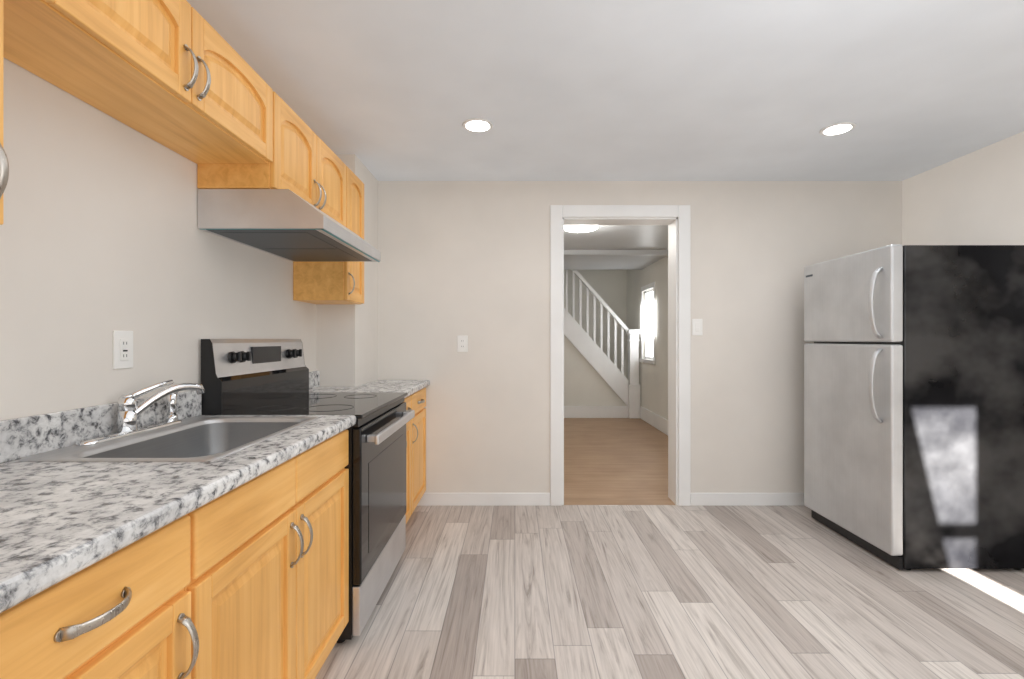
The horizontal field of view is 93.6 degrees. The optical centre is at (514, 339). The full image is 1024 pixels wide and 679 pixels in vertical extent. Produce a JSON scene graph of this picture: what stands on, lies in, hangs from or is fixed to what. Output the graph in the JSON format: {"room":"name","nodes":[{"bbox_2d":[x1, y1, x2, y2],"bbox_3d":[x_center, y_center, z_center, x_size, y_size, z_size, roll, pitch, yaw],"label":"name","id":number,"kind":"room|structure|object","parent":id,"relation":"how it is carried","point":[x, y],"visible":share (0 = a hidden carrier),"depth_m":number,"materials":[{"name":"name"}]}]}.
{"room":"kitchen","nodes":[
{"label":"kitchen","id":0,"kind":"room"},
{"bbox_2d":[0,58,315,420],"bbox_3d":[-1.317,-0.140,1.040,0.150,2.700,5.280,0,0,0],"label":"wall","id":1,"kind":"structure","parent":0,"point":[103,237],"depth_m":1.45,"materials":[{"name":"paint"}]},
{"bbox_2d":[0,0,23,224],"bbox_3d":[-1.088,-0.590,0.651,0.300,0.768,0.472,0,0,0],"label":"upper cabinet","id":2,"kind":"object","parent":1,"relation":"attached to","point":[11,11],"depth_m":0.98,"materials":[{"name":"brown wood"}]},
{"bbox_2d":[113,330,132,368],"bbox_3d":[-1.236,0.032,1.520,0.010,0.120,0.075,0,0,0],"label":"outlet","id":3,"kind":"object","parent":1,"relation":"attached to","point":[122,349],"visible":1,"depth_m":1.51,"materials":[{"name":"white plastic"}]},
{"bbox_2d":[24,0,279,167],"bbox_3d":[-1.088,-0.829,1.396,0.300,0.291,0.943,0,0,0],"label":"upper cabinet","id":4,"kind":"object","parent":1,"relation":"attached to","point":[183,78],"depth_m":1.35,"materials":[{"name":"brown wood"}]},
{"bbox_2d":[191,98,351,230],"bbox_3d":[-1.088,-0.782,2.245,0.300,0.383,0.866,0,0,0],"label":"upper cabinet","id":5,"kind":"object","parent":1,"relation":"attached to","point":[309,168],"depth_m":2.08,"materials":[{"name":"brown wood"}]},
{"bbox_2d":[198,189,380,261],"bbox_3d":[-0.993,-0.509,2.275,0.491,0.156,0.800,0,0,0],"label":"range hood","id":6,"kind":"object","parent":5,"relation":"attached to","point":[288,224],"visible":1,"depth_m":1.88,"materials":[{"name":"silver metal"}]},
{"bbox_2d":[293,172,363,303],"bbox_3d":[-1.088,-0.597,2.841,0.300,0.755,0.318,0,0,0],"label":"upper cabinet","id":7,"kind":"object","parent":1,"relation":"attached to","point":[313,282],"depth_m":2.68,"materials":[{"name":"brown wood"}]},
{"bbox_2d":[316,154,377,386],"bbox_3d":[-1.121,0.026,3.257,0.242,2.368,0.506,0,0,0],"label":"wall","id":8,"kind":"structure","parent":0,"point":[346,345],"depth_m":3.03,"materials":[{"name":"paint"}]},
{"bbox_2d":[564,270,626,377],"bbox_3d":[0.121,-0.140,8.425,3.943,2.700,0.150,0,0,0],"label":"wall","id":9,"kind":"structure","parent":0,"point":[609,287],"depth_m":8.35,"materials":[{"name":"paint"}]},
{"bbox_2d":[186,0,1023,180],"bbox_3d":[0.793,-1.218,0.960,4.271,0.120,5.120,0,0,0],"label":"ceiling","id":10,"kind":"structure","parent":0,"point":[633,90],"depth_m":2.17,"materials":[{"name":"paint"}]},
{"bbox_2d":[462,118,492,132],"bbox_3d":[-0.200,-1.154,2.595,0.168,0.006,0.168,0,0,0],"label":"recessed light","id":11,"kind":"object","parent":10,"relation":"in","point":[478,125],"visible":1,"depth_m":2.58,"materials":[{"name":"white"}]},
{"bbox_2d":[819,122,855,135],"bbox_3d":[1.772,-1.154,2.639,0.168,0.006,0.168,0,0,0],"label":"recessed light","id":12,"kind":"object","parent":10,"relation":"in","point":[837,128],"visible":1,"depth_m":2.62,"materials":[{"name":"white"}]},
{"bbox_2d":[564,225,667,269],"bbox_3d":[0.172,-1.120,5.445,3.943,0.100,3.850,0,0,0],"label":"ceiling","id":13,"kind":"structure","parent":0,"point":[627,237],"depth_m":5.41,"materials":[{"name":"white paint"}]},
{"bbox_2d":[564,225,597,231],"bbox_3d":[0.610,-1.047,4.450,0.340,0.044,0.340,0,0,0],"label":"light","id":14,"kind":"object","parent":13,"relation":"attached to","point":[578,228],"visible":0.58,"depth_m":4.44,"materials":[{"name":"white"}]},
{"bbox_2d":[564,250,667,255],"bbox_3d":[0.121,-1.040,5.760,3.603,0.059,0.080,0,0,0],"label":"beam","id":15,"kind":"structure","parent":13,"relation":"attached to","point":[615,252],"depth_m":5.72,"materials":[{"name":"white paint"}]},
{"bbox_2d":[378,181,901,492],"bbox_3d":[0.793,-0.140,3.595,4.371,2.700,0.170,0,0,0],"label":"wall","id":16,"kind":"structure","parent":0,"point":[470,260],"depth_m":3.51,"materials":[{"name":"paint"}]},
{"bbox_2d":[457,336,467,351],"bbox_3d":[-0.382,0.031,3.506,0.075,0.120,0.008,0,0,0],"label":"electrical outlet","id":17,"kind":"object","parent":16,"relation":"attached to","point":[462,343],"visible":1,"depth_m":3.50,"materials":[{"name":"white plastic"}]},
{"bbox_2d":[417,493,549,505],"bbox_3d":[-0.371,1.164,3.502,1.254,0.092,0.013,0,0,0],"label":"baseboard","id":18,"kind":"structure","parent":16,"relation":"attached to","point":[543,499],"depth_m":3.50,"materials":[{"name":"white wood"}]},
{"bbox_2d":[550,205,690,505],"bbox_3d":[0.768,0.116,3.600,1.020,2.188,0.216,0,0,0],"label":"door frame","id":19,"kind":"structure","parent":16,"relation":"attached to","point":[679,360],"depth_m":3.49,"materials":[{"name":"white wood"}]},
{"bbox_2d":[692,319,702,334],"bbox_3d":[1.332,-0.090,3.505,0.075,0.120,0.010,0,0,0],"label":"light switch","id":20,"kind":"object","parent":16,"relation":"attached to","point":[697,326],"visible":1,"depth_m":3.50,"materials":[{"name":"white plastic"}]},
{"bbox_2d":[691,493,804,505],"bbox_3d":[2.046,1.164,3.501,1.532,0.092,0.017,0,0,0],"label":"baseboard","id":21,"kind":"structure","parent":16,"relation":"attached to","point":[697,499],"depth_m":3.50,"materials":[{"name":"white wood"}]},
{"bbox_2d":[627,256,667,419],"bbox_3d":[2.018,-0.140,6.065,0.150,2.700,4.770,0,0,0],"label":"wall","id":22,"kind":"structure","parent":0,"point":[653,381],"depth_m":6.68,"materials":[{"name":"paint"}]},
{"bbox_2d":[639,282,655,365],"bbox_3d":[1.982,-0.220,7.000,0.142,1.160,0.740,0,0,0],"label":"window","id":23,"kind":"structure","parent":22,"relation":"in","point":[651,324],"depth_m":7.24,"materials":[{"name":"white"}]},
{"bbox_2d":[640,406,667,434],"bbox_3d":[1.932,1.115,5.560,0.019,0.190,3.700,0,0,0],"label":"baseboard","id":24,"kind":"structure","parent":22,"relation":"attached to","point":[655,420],"depth_m":6.58,"materials":[{"name":"white wood"}]},
{"bbox_2d":[315,418,1023,678],"bbox_3d":[0.615,1.240,3.425,5.029,0.060,10.250,0,0,0],"label":"floor","id":25,"kind":"structure","parent":0,"point":[631,592],"depth_m":2.25,"materials":[{"name":"grey wood"}]},
{"bbox_2d":[0,495,223,678],"bbox_3d":[-0.942,0.776,0.738,0.591,0.868,0.574,0,0,0],"label":"base cabinet","id":26,"kind":"object","parent":25,"relation":"on","point":[152,608],"depth_m":0.82,"materials":[{"name":"brown wood"}]},
{"bbox_2d":[0,371,429,612],"bbox_3d":[-0.929,0.265,1.778,0.619,0.140,3.457,0,0,0],"label":"countertop","id":27,"kind":"structure","parent":26,"relation":"on","point":[60,521],"depth_m":0.98,"materials":[{"name":"stone"}]},
{"bbox_2d":[75,379,205,445],"bbox_3d":[-1.146,0.210,1.500,0.135,0.158,0.380,0,0,0],"label":"faucet","id":28,"kind":"object","parent":27,"relation":"on","point":[130,410],"visible":1,"depth_m":1.50,"materials":[{"name":"silver metal"}]},
{"bbox_2d":[19,417,318,461],"bbox_3d":[-0.971,0.378,1.485,0.486,0.176,0.654,0,0,0],"label":"sink","id":29,"kind":"object","parent":27,"relation":"in","point":[195,439],"visible":0.46,"depth_m":1.58,"materials":[{"name":"silver metal"}]},
{"bbox_2d":[224,430,348,678],"bbox_3d":[-0.942,0.776,1.393,0.591,0.868,0.967,0,0,0],"label":"base cabinet","id":30,"kind":"object","parent":25,"relation":"on","point":[249,579],"depth_m":1.38,"materials":[{"name":"brown wood"}]},
{"bbox_2d":[201,339,414,642],"bbox_3d":[-0.888,0.604,2.280,0.683,1.212,0.802,0,0,0],"label":"stove","id":31,"kind":"object","parent":25,"relation":"on","point":[254,376],"visible":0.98,"depth_m":2.09,"materials":[{"name":"black metal"}]},
{"bbox_2d":[404,392,415,522],"bbox_3d":[-0.942,0.776,2.873,0.591,0.868,0.377,0,0,0],"label":"base cabinet","id":32,"kind":"object","parent":25,"relation":"on","point":[410,401],"depth_m":2.97,"materials":[{"name":"brown wood"}]},
{"bbox_2d":[416,388,425,505],"bbox_3d":[-0.942,0.776,3.224,0.591,0.868,0.563,0,0,0],"label":"base cabinet","id":33,"kind":"object","parent":25,"relation":"on","point":[421,394],"depth_m":3.31,"materials":[{"name":"brown wood"}]},
{"bbox_2d":[564,270,640,417],"bbox_3d":[0.121,-0.537,7.838,3.618,3.495,0.985,0,0,0],"label":"staircase","id":34,"kind":"structure","parent":25,"relation":"on","point":[598,383],"depth_m":7.42,"materials":[{"name":"paint"}]},
{"bbox_2d":[804,244,1023,569],"bbox_3d":[2.295,0.357,2.870,0.810,1.705,0.760,0,0,0],"label":"fridge","id":35,"kind":"object","parent":25,"relation":"on","point":[913,406],"visible":1,"depth_m":2.49,"materials":[{"name":"silver metal"}]},
{"bbox_2d":[902,131,1023,245],"bbox_3d":[2.904,-0.140,1.040,0.150,2.700,5.280,0,0,0],"label":"wall","id":36,"kind":"structure","parent":0,"point":[975,197],"depth_m":2.98,"materials":[{"name":"paint"}]}
]}

